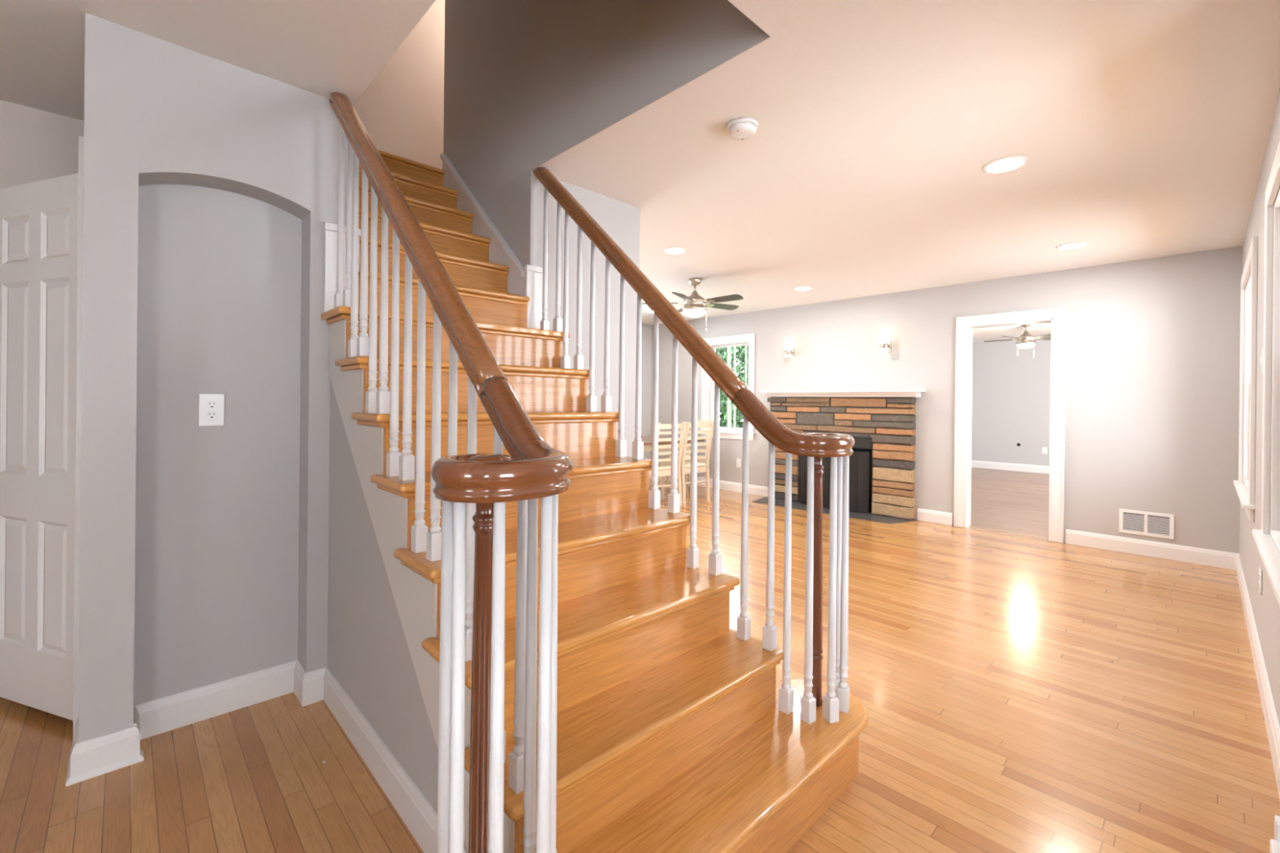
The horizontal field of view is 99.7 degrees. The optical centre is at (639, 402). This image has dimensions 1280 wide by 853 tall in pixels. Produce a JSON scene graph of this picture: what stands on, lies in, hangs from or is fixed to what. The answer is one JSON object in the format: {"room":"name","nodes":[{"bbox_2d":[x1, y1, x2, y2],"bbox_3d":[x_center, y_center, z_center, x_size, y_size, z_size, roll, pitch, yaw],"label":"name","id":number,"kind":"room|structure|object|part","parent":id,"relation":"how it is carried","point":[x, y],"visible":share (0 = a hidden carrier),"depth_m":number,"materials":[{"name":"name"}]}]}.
{"room":"entrance hall","nodes":[
{"label":"entrance hall","id":0,"kind":"room"},
{"bbox_2d":[0,99,84,189],"bbox_3d":[-3.554,-0.038,1.528,4.170,2.478,0.120,1,0,-44],"label":"wall","id":1,"kind":"structure","parent":0,"point":[36,144],"depth_m":2.33,"materials":[{"name":"grey paint"}]},
{"bbox_2d":[78,12,347,742],"bbox_3d":[-1.583,-0.018,2.084,0.790,2.478,0.180,1,0,-44],"label":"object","id":2,"kind":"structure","parent":0,"point":[211,184],"depth_m":2.04,"materials":[{"name":"grey paint"}]},
{"bbox_2d":[65,717,143,786],"bbox_3d":[-1.838,1.160,1.861,0.183,0.118,0.244,1,0,-44],"label":"baseboard","id":3,"kind":"structure","parent":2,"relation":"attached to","point":[92,757],"depth_m":1.78,"materials":[{"name":"white wood"}]},
{"bbox_2d":[198,393,224,426],"bbox_3d":[-1.657,0.030,2.089,0.078,0.124,0.010,1,0,-44],"label":"wall outlet","id":4,"kind":"object","parent":2,"relation":"attached to","point":[211,406],"visible":1,"depth_m":2.09,"materials":[{"name":"white plastic"}]},
{"bbox_2d":[206,410,217,419],"bbox_3d":[-1.655,0.050,2.087,0.033,0.033,0.003,1,0,-44],"label":"receptacle","id":5,"kind":"object","parent":4,"relation":"attached to","point":[211,415],"depth_m":2.09,"materials":[{"name":"white plastic"}]},
{"bbox_2d":[206,400,217,408],"bbox_3d":[-1.655,0.010,2.087,0.033,0.033,0.003,1,0,-44],"label":"receptacle","id":6,"kind":"object","parent":4,"relation":"attached to","point":[210,404],"depth_m":2.09,"materials":[{"name":"white plastic"}]},
{"bbox_2d":[327,377,467,852],"bbox_3d":[-0.790,0.561,1.772,0.080,1.337,1.375,1,0,-44],"label":"wall","id":7,"kind":"structure","parent":0,"point":[369,655],"depth_m":1.88,"materials":[{"name":"grey paint"}]},
{"bbox_2d":[352,0,444,168],"bbox_3d":[-0.551,-2.745,3.333,2.630,2.450,3.815,1,0,-44],"label":"wall","id":8,"kind":"structure","parent":0,"point":[402,109],"depth_m":4.52,"materials":[{"name":"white paint"}]},
{"bbox_2d":[518,169,626,439],"bbox_3d":[-0.391,-0.007,3.181,0.690,2.478,0.120,1,0,-44],"label":"wall","id":9,"kind":"structure","parent":0,"point":[609,213],"depth_m":3.14,"materials":[{"name":"grey paint"}]},
{"bbox_2d":[443,0,770,258],"bbox_3d":[-0.411,-1.368,2.804,0.120,5.200,2.595,1,0,-44],"label":"wall","id":10,"kind":"structure","parent":0,"point":[526,82],"depth_m":2.76,"materials":[{"name":"grey paint"}]},
{"bbox_2d":[623,203,639,457],"bbox_3d":[-1.331,-0.019,4.752,0.120,2.478,3.690,1,0,-44],"label":"wall","id":11,"kind":"structure","parent":0,"point":[632,244],"depth_m":3.41,"materials":[{"name":"grey paint"}]},
{"bbox_2d":[0,0,1279,342],"bbox_3d":[1.813,-1.360,4.413,15.900,0.272,8.700,1,0,-44],"label":"ceiling","id":12,"kind":"structure","parent":0,"point":[1142,127],"depth_m":2.37,"materials":[{"name":"white paint"}]},
{"bbox_2d":[662,246,686,253],"bbox_3d":[0.283,-1.235,4.406,0.196,0.010,0.196,1,0,-44],"label":"recessed light","id":13,"kind":"object","parent":12,"relation":"in","point":[673,250],"visible":1,"depth_m":4.38,"materials":[{"name":"white plastic"}]},
{"bbox_2d":[641,277,743,330],"bbox_3d":[0.581,-0.978,5.423,1.046,0.520,1.028,1,0,-44],"label":"ceiling fan","id":14,"kind":"object","parent":12,"relation":"hanging from","point":[695,305],"visible":0.94,"depth_m":5.36,"materials":[{"name":"silver metal"}]},
{"bbox_3d":[0.407,-1.000,5.111,0.122,0.034,0.378,1,0,24],"label":"fan blade","id":15,"kind":"part","parent":14,"relation":"part of","materials":[{"name":"brown wood"}]},
{"bbox_3d":[0.551,-0.886,5.440,0.224,0.064,0.224,1,0,-44],"label":"lamp shade","id":16,"kind":"part","parent":14,"relation":"part of","materials":[{"name":"white glass"}]},
{"bbox_3d":[0.862,-0.996,5.620,0.378,0.034,0.122,1,0,-30],"label":"fan blade","id":17,"kind":"part","parent":14,"relation":"part of","materials":[{"name":"wood"}]},
{"bbox_3d":[0.820,-0.996,5.200,0.378,0.034,0.122,1,0,42],"label":"fan blade","id":18,"kind":"part","parent":14,"relation":"part of","materials":[{"name":"wood"}]},
{"bbox_2d":[726,116,758,140],"bbox_3d":[0.457,-1.213,2.407,0.138,0.045,0.138,1,0,-44],"label":"smoke detector","id":19,"kind":"object","parent":12,"relation":"attached to","point":[742,128],"visible":1,"depth_m":2.37,"materials":[{"name":"white plastic"}]},
{"bbox_2d":[793,286,812,290],"bbox_3d":[1.751,-1.221,5.808,0.196,0.010,0.196,1,0,-44],"label":"recessed light","id":20,"kind":"object","parent":12,"relation":"in","point":[798,288],"visible":1,"depth_m":5.78,"materials":[{"name":"white plastic"}]},
{"bbox_2d":[982,155,1028,173],"bbox_3d":[1.873,-1.216,2.771,0.196,0.010,0.196,1,0,-44],"label":"recessed light","id":21,"kind":"object","parent":12,"relation":"in","point":[1008,163],"visible":1,"depth_m":2.75,"materials":[{"name":"white plastic"}]},
{"bbox_2d":[983,324,1050,357],"bbox_3d":[5.745,-0.927,8.107,1.048,0.520,1.015,1,0,-44],"label":"ceiling fan","id":22,"kind":"object","parent":12,"relation":"hanging from","point":[1025,340],"visible":0.94,"depth_m":8.02,"materials":[{"name":"silver metal"}]},
{"bbox_3d":[5.521,-0.950,8.332,0.122,0.034,0.379,1,0,-44],"label":"fan blade","id":23,"kind":"part","parent":22,"relation":"part of","materials":[{"name":"grey wood"}]},
{"bbox_3d":[5.774,-0.835,8.079,0.224,0.064,0.224,1,0,-44],"label":"lamp shade","id":24,"kind":"part","parent":22,"relation":"part of","materials":[{"name":"white glass"}]},
{"bbox_3d":[5.830,-0.946,7.724,0.122,0.034,0.378,1,0,-9],"label":"fan blade","id":25,"kind":"part","parent":22,"relation":"part of","materials":[{"name":"grey wood"}]},
{"bbox_3d":[6.130,-0.943,8.021,0.378,0.034,0.122,1,0,9],"label":"fan blade","id":26,"kind":"part","parent":22,"relation":"part of","materials":[{"name":"wood"}]},
{"bbox_2d":[1055,241,1088,249],"bbox_3d":[3.326,-1.202,4.160,0.196,0.010,0.196,1,0,-44],"label":"recessed light","id":27,"kind":"object","parent":12,"relation":"in","point":[1077,244],"visible":1,"depth_m":4.14,"materials":[{"name":"white plastic"}]},
{"bbox_2d":[0,467,1279,852],"bbox_3d":[1.748,1.303,4.382,15.800,0.100,8.700,1,0,-44],"label":"floor","id":28,"kind":"structure","parent":0,"point":[1019,693],"depth_m":2.04,"materials":[{"name":"brown wood"}]},
{"bbox_2d":[133,659,466,852],"bbox_3d":[-1.084,1.164,1.591,0.586,0.125,1.540,1,0,-44],"label":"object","id":29,"kind":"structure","parent":28,"relation":"on","point":[166,713],"depth_m":2.01,"materials":[{"name":"white wood"}]},
{"bbox_2d":[320,149,868,852],"bbox_3d":[-0.778,-0.223,2.427,1.611,2.904,3.074,1,0,-44],"label":"staircase","id":30,"kind":"structure","parent":28,"relation":"on","point":[673,736],"depth_m":1.73,"materials":[{"name":"brown wood"}]},
{"bbox_3d":[-1.245,-0.550,2.257,0.138,0.372,0.026,1,0,-44],"label":"skirt panel","id":31,"kind":"part","parent":30,"relation":"part of","materials":[{"name":"white wood"}]},
{"bbox_3d":[-1.475,-1.324,3.193,0.828,0.018,0.014,1,0,-44],"label":"cove moulding","id":32,"kind":"part","parent":30,"relation":"part of","materials":[{"name":"brown wood"}]},
{"bbox_3d":[-1.621,-1.524,3.347,0.828,0.018,0.014,1,0,-44],"label":"cove moulding","id":33,"kind":"part","parent":30,"relation":"part of","materials":[{"name":"brown wood"}]},
{"bbox_3d":[-1.329,-1.124,3.038,0.828,0.018,0.014,1,0,-44],"label":"cove moulding","id":34,"kind":"part","parent":30,"relation":"part of","materials":[{"name":"brown wood"}]},
{"bbox_3d":[-1.183,-0.923,2.883,0.828,0.018,0.014,1,0,-44],"label":"cove moulding","id":35,"kind":"part","parent":30,"relation":"part of","materials":[{"name":"brown wood"}]},
{"bbox_3d":[-1.037,-0.723,2.728,0.828,0.018,0.014,1,0,-44],"label":"cove moulding","id":36,"kind":"part","parent":30,"relation":"part of","materials":[{"name":"brown wood"}]},
{"bbox_3d":[-0.891,-0.523,2.574,0.828,0.018,0.014,1,0,-44],"label":"cove moulding","id":37,"kind":"part","parent":30,"relation":"part of","materials":[{"name":"brown wood"}]},
{"bbox_3d":[-0.834,-0.324,2.486,1.033,0.018,0.234,1,0,-44],"label":"cove moulding","id":38,"kind":"part","parent":30,"relation":"part of","materials":[{"name":"brown wood"}]},
{"bbox_2d":[328,92,573,852],"bbox_3d":[-0.687,-0.106,1.628,0.277,2.278,1.704,1,0,-36],"label":"stair railing","id":39,"kind":"object","parent":30,"relation":"on","point":[473,489],"visible":0.99,"depth_m":1.12,"materials":[{"name":"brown wood"}]},
{"bbox_3d":[-0.797,-0.631,1.752,0.066,1.231,1.371,1,0,-44],"label":"handrail","id":40,"kind":"part","parent":39,"relation":"part of","materials":[{"name":"brown wood"}]},
{"bbox_3d":[-0.293,0.604,1.020,0.062,0.868,0.062,1,0,-44],"label":"newel post","id":41,"kind":"part","parent":39,"relation":"part of","materials":[{"name":"brown wood"}]},
{"bbox_3d":[-0.693,-0.123,2.337,1.033,0.018,0.247,1,0,-44],"label":"cove moulding","id":42,"kind":"part","parent":30,"relation":"part of","materials":[{"name":"brown wood"}]},
{"bbox_3d":[-0.547,0.077,2.182,1.033,0.018,0.247,1,0,-44],"label":"cove moulding","id":43,"kind":"part","parent":30,"relation":"part of","materials":[{"name":"brown wood"}]},
{"bbox_3d":[-0.401,0.277,2.027,1.033,0.018,0.247,1,0,-44],"label":"cove moulding","id":44,"kind":"part","parent":30,"relation":"part of","materials":[{"name":"brown wood"}]},
{"bbox_3d":[-0.562,-0.543,2.910,0.128,0.372,0.026,1,0,-44],"label":"skirt panel","id":45,"kind":"part","parent":30,"relation":"part of","materials":[{"name":"white wood"}]},
{"bbox_3d":[-0.255,0.477,1.872,1.033,0.018,0.247,1,0,-44],"label":"cove moulding","id":46,"kind":"part","parent":30,"relation":"part of","materials":[{"name":"brown wood"}]},
{"bbox_3d":[-0.109,0.677,1.718,1.033,0.018,0.247,1,0,-44],"label":"cove moulding","id":47,"kind":"part","parent":30,"relation":"part of","materials":[{"name":"brown wood"}]},
{"bbox_3d":[0.031,0.877,1.569,1.033,0.018,0.230,1,0,-44],"label":"cove moulding","id":48,"kind":"part","parent":30,"relation":"part of","materials":[{"name":"brown wood"}]},
{"bbox_2d":[533,166,854,724],"bbox_3d":[0.096,-0.099,2.386,0.280,2.278,1.697,1,0,-44],"label":"stair railing","id":49,"kind":"object","parent":30,"relation":"on","point":[815,446],"visible":1,"depth_m":1.93,"materials":[{"name":"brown wood"}]},
{"bbox_3d":[-0.088,-0.624,2.429,0.066,1.231,1.371,1,0,-44],"label":"handrail","id":50,"kind":"part","parent":49,"relation":"part of","materials":[{"name":"brown wood"}]},
{"bbox_3d":[0.610,0.612,1.882,0.062,0.868,0.062,1,0,-44],"label":"newel post","id":51,"kind":"part","parent":49,"relation":"part of","materials":[{"name":"brown wood"}]},
{"bbox_2d":[648,422,686,506],"bbox_3d":[0.204,0.735,6.451,0.450,1.000,0.524,1,0,-41],"label":"dining chair","id":52,"kind":"object","parent":28,"relation":"on","point":[663,469],"visible":0.37,"depth_m":6.34,"materials":[{"name":"beige paint"}]},
{"bbox_3d":[0.179,0.735,6.165,0.036,1.000,0.122,1,0,-41],"label":"post","id":53,"kind":"part","parent":52,"relation":"part of","materials":[{"name":"beige paint"}]},
{"bbox_3d":[0.169,0.779,6.490,0.450,0.030,0.420,1,0,-41],"label":"seat","id":54,"kind":"part","parent":52,"relation":"part of","materials":[{"name":"beige paint"}]},
{"bbox_3d":[0.490,0.738,6.432,0.036,1.000,0.122,1,0,-41],"label":"post","id":55,"kind":"part","parent":52,"relation":"part of","materials":[{"name":"beige paint"}]},
{"bbox_2d":[640,435,705,463],"bbox_3d":[0.069,0.855,6.991,1.330,0.755,0.900,1,0,-44],"label":"dining table","id":56,"kind":"object","parent":28,"relation":"on","point":[647,440],"visible":0.03,"depth_m":6.71,"materials":[{"name":"brown wood"}]},
{"bbox_2d":[659,422,713,506],"bbox_3d":[0.577,0.738,6.737,0.450,1.000,0.524,1,0,-38],"label":"dining chair","id":57,"kind":"object","parent":28,"relation":"on","point":[685,465],"visible":0.83,"depth_m":6.63,"materials":[{"name":"beige paint"}]},
{"bbox_3d":[0.288,1.020,6.798,0.044,0.430,0.044,1,0,-38],"label":"leg","id":58,"kind":"part","parent":57,"relation":"part of","materials":[{"name":"beige paint"}]},
{"bbox_3d":[0.545,0.783,6.779,0.450,0.030,0.420,1,0,-38],"label":"seat","id":59,"kind":"part","parent":57,"relation":"part of","materials":[{"name":"beige paint"}]},
{"bbox_3d":[0.538,0.738,6.453,0.036,1.000,0.122,1,0,-38],"label":"post","id":60,"kind":"part","parent":57,"relation":"part of","materials":[{"name":"beige paint"}]},
{"bbox_3d":[0.589,1.023,7.030,0.044,0.430,0.044,1,0,-38],"label":"leg","id":61,"kind":"part","parent":57,"relation":"part of","materials":[{"name":"beige paint"}]},
{"bbox_3d":[0.862,0.741,6.704,0.036,1.000,0.122,1,0,-38],"label":"post","id":62,"kind":"part","parent":57,"relation":"part of","materials":[{"name":"beige paint"}]},
{"bbox_2d":[664,419,713,489],"bbox_3d":[0.688,0.738,7.618,0.524,1.000,0.450,1,0,-34],"label":"dining chair","id":63,"kind":"object","parent":28,"relation":"on","point":[699,421],"visible":0.34,"depth_m":7.64,"materials":[{"name":"beige paint"}]},
{"bbox_3d":[0.644,0.783,7.589,0.420,0.030,0.450,1,0,-34],"label":"seat","id":64,"kind":"part","parent":63,"relation":"part of","materials":[{"name":"beige paint"}]},
{"bbox_3d":[0.741,0.739,7.900,0.122,1.000,0.036,1,0,-34],"label":"post","id":65,"kind":"part","parent":63,"relation":"part of","materials":[{"name":"beige paint"}]},
{"bbox_3d":[0.969,0.741,7.559,0.122,1.000,0.036,1,0,-34],"label":"post","id":66,"kind":"part","parent":63,"relation":"part of","materials":[{"name":"beige paint"}]},
{"bbox_2d":[751,389,926,524],"bbox_3d":[2.196,0.555,6.273,0.490,1.400,1.930,1,0,-44],"label":"fireplace","id":67,"kind":"object","parent":28,"relation":"on","point":[881,423],"visible":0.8,"depth_m":6.05,"materials":[{"name":"stone"}]},
{"bbox_2d":[798,451,869,513],"bbox_3d":[2.241,0.901,6.342,0.087,0.690,0.866,1,0,-44],"label":"fire screen","id":68,"kind":"object","parent":67,"relation":"on","point":[859,461],"visible":0.41,"depth_m":6.13,"materials":[{"name":"black metal"}]},
{"bbox_3d":[1.986,0.898,6.623,0.016,0.690,0.122,1,0,-13],"label":"screen frame","id":69,"kind":"part","parent":68,"relation":"part of","materials":[{"name":"black metal"}]},
{"bbox_3d":[2.107,0.900,6.442,0.013,0.690,0.333,1,0,-40],"label":"screen frame","id":70,"kind":"part","parent":68,"relation":"part of","materials":[{"name":"black metal"}]},
{"bbox_3d":[2.335,0.902,6.204,0.333,0.690,0.013,1,0,43],"label":"screen frame","id":71,"kind":"part","parent":68,"relation":"part of","materials":[{"name":"black metal"}]},
{"bbox_3d":[2.511,0.904,6.074,0.122,0.690,0.016,1,0,16],"label":"screen frame","id":72,"kind":"part","parent":68,"relation":"part of","materials":[{"name":"black metal"}]},
{"bbox_2d":[760,389,926,397],"bbox_3d":[2.305,-0.102,6.371,0.204,0.082,1.930,1,0,-44],"label":"mantel shelf","id":73,"kind":"object","parent":67,"relation":"attached to","point":[833,393],"depth_m":6.21,"materials":[{"name":"white wood"}]},
{"bbox_2d":[1269,815,1279,852],"bbox_3d":[1.764,1.172,1.197,0.180,0.170,0.475,1,0,-44],"label":"baseboard heater","id":74,"kind":"object","parent":28,"relation":"on","point":[1274,845],"visible":1,"depth_m":1.39,"materials":[{"name":"white metal"}]},
{"bbox_2d":[640,324,651,459],"bbox_3d":[-1.276,-0.021,7.438,3.910,2.478,0.120,1,0,-44],"label":"wall","id":75,"kind":"structure","parent":0,"point":[646,329],"depth_m":8.67,"materials":[{"name":"grey paint"}]},
{"bbox_2d":[650,245,1243,553],"bbox_3d":[2.450,0.019,6.469,0.140,2.478,6.630,1,0,-44],"label":"wall","id":76,"kind":"structure","parent":0,"point":[1153,366],"depth_m":4.76,"materials":[{"name":"grey paint"}]},
{"bbox_2d":[701,333,755,439],"bbox_3d":[1.270,-0.208,7.670,0.190,1.445,0.950,1,0,-44],"label":"window","id":77,"kind":"structure","parent":76,"relation":"in","point":[708,384],"depth_m":7.66,"materials":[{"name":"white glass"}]},
{"bbox_3d":[1.280,0.085,7.682,0.035,0.618,0.700,1,0,-44],"label":"sash","id":78,"kind":"part","parent":77,"relation":"part of","materials":[{"name":"white wood"}]},
{"bbox_3d":[1.315,-0.506,7.709,0.035,0.638,0.700,1,0,-44],"label":"sash","id":79,"kind":"part","parent":77,"relation":"part of","materials":[{"name":"white wood"}]},
{"bbox_2d":[736,458,741,467],"bbox_3d":[1.368,0.846,7.484,0.010,0.118,0.072,1,0,-44],"label":"wall outlet","id":80,"kind":"object","parent":76,"relation":"attached to","point":[738,460],"visible":1,"depth_m":7.48,"materials":[{"name":"white plastic"}]},
{"bbox_2d":[784,337,794,357],"bbox_3d":[1.893,-0.690,6.855,0.140,0.238,0.092,1,0,-44],"label":"wall sconce","id":81,"kind":"object","parent":76,"relation":"attached to","point":[788,350],"visible":1,"depth_m":6.81,"materials":[{"name":"white glass"}]},
{"bbox_3d":[1.875,-0.734,6.838,0.082,0.152,0.082,1,0,-44],"label":"lamp shade","id":82,"kind":"part","parent":81,"relation":"part of","materials":[{"name":"white glass"}]},
{"bbox_3d":[1.939,-0.638,6.900,0.012,0.130,0.060,1,0,-44],"label":"plate","id":83,"kind":"part","parent":81,"relation":"part of","materials":[{"name":"silver metal"}]},
{"bbox_2d":[649,475,952,525],"bbox_3d":[1.685,1.187,7.144,0.016,0.125,4.414,1,0,-44],"label":"baseboard","id":84,"kind":"structure","parent":76,"relation":"attached to","point":[926,515],"depth_m":7.18,"materials":[{"name":"white wood"}]},
{"bbox_2d":[880,329,890,351],"bbox_3d":[2.721,-0.680,5.988,0.140,0.238,0.092,1,0,-44],"label":"wall sconce","id":85,"kind":"object","parent":76,"relation":"attached to","point":[885,344],"visible":1,"depth_m":5.94,"materials":[{"name":"white glass"}]},
{"bbox_2d":[880,347,888,351],"bbox_3d":[2.703,-0.578,5.971,0.082,0.034,0.082,1,0,-44],"label":"diffuser","id":86,"kind":"object","parent":85,"relation":"attached to","point":[882,349],"depth_m":5.94,"materials":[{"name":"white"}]},
{"bbox_3d":[2.704,-0.724,5.971,0.082,0.152,0.082,1,0,-44],"label":"lamp shade","id":87,"kind":"part","parent":85,"relation":"part of","materials":[{"name":"white glass"}]},
{"bbox_3d":[2.768,-0.628,6.032,0.012,0.130,0.060,1,0,-44],"label":"plate","id":88,"kind":"part","parent":85,"relation":"part of","materials":[{"name":"silver metal"}]},
{"bbox_2d":[953,306,1066,542],"bbox_3d":[3.588,0.204,5.255,0.168,2.135,0.890,1,0,-44],"label":"trim","id":89,"kind":"structure","parent":76,"relation":"attached to","point":[965,326],"depth_m":5.19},
{"bbox_2d":[1119,508,1173,539],"bbox_3d":[4.217,1.014,4.499,0.012,0.200,0.335,1,0,-44],"label":"air vent","id":90,"kind":"object","parent":76,"relation":"in","point":[1131,522],"visible":1,"depth_m":4.49,"materials":[{"name":"white plastic"}]},
{"bbox_2d":[971,339,1050,466],"bbox_3d":[8.391,0.079,8.950,0.100,2.478,6.150,1,0,-44],"label":"wall","id":91,"kind":"structure","parent":0,"point":[1011,391],"depth_m":10.27,"materials":[{"name":"grey paint"}]},
{"bbox_2d":[971,460,1049,474],"bbox_3d":[8.271,1.246,8.980,0.016,0.140,5.940,1,0,-44],"label":"baseboard","id":92,"kind":"structure","parent":91,"relation":"attached to","point":[975,464],"depth_m":10.25,"materials":[{"name":"white wood"}]},
{"bbox_2d":[1042,447,1047,453],"bbox_3d":[7.413,0.886,9.886,0.010,0.118,0.072,1,0,-44],"label":"wall outlet","id":93,"kind":"object","parent":91,"relation":"attached to","point":[1044,449],"visible":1,"depth_m":9.88,"materials":[{"name":"white plastic"}]},
{"bbox_2d":[1239,88,1279,726],"bbox_3d":[3.205,0.032,2.703,3.970,2.478,0.140,1,0,-44],"label":"wall","id":94,"kind":"structure","parent":0,"point":[1265,607],"depth_m":2.67,"materials":[{"name":"grey paint"}]},
{"bbox_2d":[1065,528,1279,799],"bbox_3d":[2.811,1.203,3.162,3.890,0.125,1.050,1,0,-44],"label":"baseboard","id":95,"kind":"structure","parent":94,"relation":"attached to","point":[1228,560],"depth_m":4.17,"materials":[{"name":"white wood"}]},
{"bbox_2d":[1233,235,1257,523],"bbox_3d":[3.849,-0.116,3.348,1.420,1.545,0.185,1,0,-44],"label":"window","id":96,"kind":"structure","parent":94,"relation":"in","point":[1248,314],"depth_m":3.52,"materials":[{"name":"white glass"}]},
{"bbox_2d":[1257,567,1262,595],"bbox_3d":[2.903,0.838,2.527,0.072,0.118,0.010,1,0,-44],"label":"wall outlet","id":97,"kind":"object","parent":94,"relation":"attached to","point":[1260,583],"visible":1,"depth_m":2.50,"materials":[{"name":"white plastic"}]},
{"bbox_2d":[1260,347,1263,373],"bbox_3d":[2.898,-0.193,2.513,0.072,0.118,0.012,1,0,-44],"label":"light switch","id":98,"kind":"object","parent":94,"relation":"attached to","point":[1261,357],"visible":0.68,"depth_m":2.51,"materials":[{"name":"white plastic"}]},
{"bbox_3d":[2.900,-0.193,2.511,0.072,0.118,0.006,1,0,-44],"label":"plate","id":99,"kind":"part","parent":98,"relation":"part of","materials":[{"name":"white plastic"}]},
{"bbox_2d":[1252,140,1279,607],"bbox_3d":[2.259,-0.131,1.828,1.280,1.545,0.185,1,0,-44],"label":"window","id":100,"kind":"structure","parent":94,"relation":"in","point":[1269,554],"depth_m":2.22,"materials":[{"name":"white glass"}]},
{"bbox_3d":[2.268,-0.178,1.819,1.240,1.450,0.160,1,0,-44],"label":"frame","id":101,"kind":"part","parent":100,"relation":"part of","materials":[{"name":"white wood"}]},
{"bbox_3d":[-2.174,-0.024,2.203,0.100,2.478,0.810,1,0,-44],"label":"wall","id":102,"kind":"structure","parent":0,"visible":0},
{"bbox_2d":[0,173,78,720],"bbox_3d":[-2.336,0.163,2.061,0.650,2.020,0.099,1,0,19],"label":"door","id":103,"kind":"structure","parent":102,"relation":"in","point":[38,220],"depth_m":2.07,"materials":[{"name":"white wood"}]},
{"bbox_3d":[-2.459,0.702,2.135,0.180,0.500,0.033,1,0,19],"label":"panel","id":104,"kind":"part","parent":103,"relation":"part of","materials":[{"name":"white wood"}]},
{"bbox_3d":[-2.450,-0.093,2.134,0.180,0.750,0.033,1,0,19],"label":"panel","id":105,"kind":"part","parent":103,"relation":"part of","materials":[{"name":"white wood"}]},
{"bbox_3d":[-2.445,-0.638,2.134,0.180,0.180,0.033,1,0,19],"label":"panel","id":106,"kind":"part","parent":103,"relation":"part of","materials":[{"name":"white wood"}]},
{"bbox_3d":[-2.213,0.704,2.052,0.180,0.500,0.033,1,0,19],"label":"panel","id":107,"kind":"part","parent":103,"relation":"part of","materials":[{"name":"white wood"}]},
{"bbox_3d":[-2.204,-0.091,2.051,0.180,0.750,0.033,1,0,19],"label":"panel","id":108,"kind":"part","parent":103,"relation":"part of","materials":[{"name":"white wood"}]},
{"bbox_3d":[-2.199,-0.635,2.050,0.180,0.180,0.033,1,0,19],"label":"panel","id":109,"kind":"part","parent":103,"relation":"part of","materials":[{"name":"white wood"}]},
{"bbox_2d":[72,136,84,738],"bbox_3d":[-2.233,0.139,2.175,0.022,2.150,0.768,1,0,-44],"label":"trim","id":110,"kind":"structure","parent":102,"relation":"attached to","point":[81,139],"depth_m":1.89,"materials":[{"name":"white wood"}]},
{"label":"outside","id":111,"kind":"structure","parent":0,"visible":0},
{"bbox_3d":[0.514,1.877,15.657,9.600,0.100,14.100,1,0,-44],"label":"ground","id":112,"kind":"structure","parent":111,"visible":0},
{"bbox_2d":[720,346,737,426],"bbox_3d":[1.663,-0.975,10.361,0.444,5.640,0.472,1,0,-44],"label":"bamboo","id":113,"kind":"object","parent":112,"relation":"on","point":[727,348],"visible":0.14,"depth_m":10.35,"materials":[{"name":"green plant"}]},
{"bbox_2d":[720,346,739,427],"bbox_3d":[1.831,-0.949,11.075,0.455,5.591,0.459,1,0,3],"label":"bamboo","id":114,"kind":"object","parent":112,"relation":"on","point":[731,411],"visible":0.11,"depth_m":11.04,"materials":[{"name":"green plant"}]},
{"bbox_2d":[715,345,748,427],"bbox_3d":[2.756,-0.320,13.781,2.521,4.352,2.454,1,0,17],"label":"tree","id":115,"kind":"object","parent":112,"relation":"on","point":[723,411],"visible":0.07,"depth_m":13.28,"materials":[{"name":"green plant"}]},
{"bbox_2d":[724,346,743,427],"bbox_3d":[1.675,-0.955,9.441,0.455,5.603,0.491,1,0,-44],"label":"bamboo","id":116,"kind":"object","parent":112,"relation":"on","point":[734,348],"visible":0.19,"depth_m":9.45,"materials":[{"name":"green plant"}]},
{"bbox_2d":[736,346,748,423],"bbox_3d":[1.977,-0.942,10.023,0.488,5.582,0.469,1,0,2],"label":"bamboo","id":117,"kind":"object","parent":112,"relation":"on","point":[746,348],"visible":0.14,"depth_m":10.00,"materials":[{"name":"green plant"}]}
]}

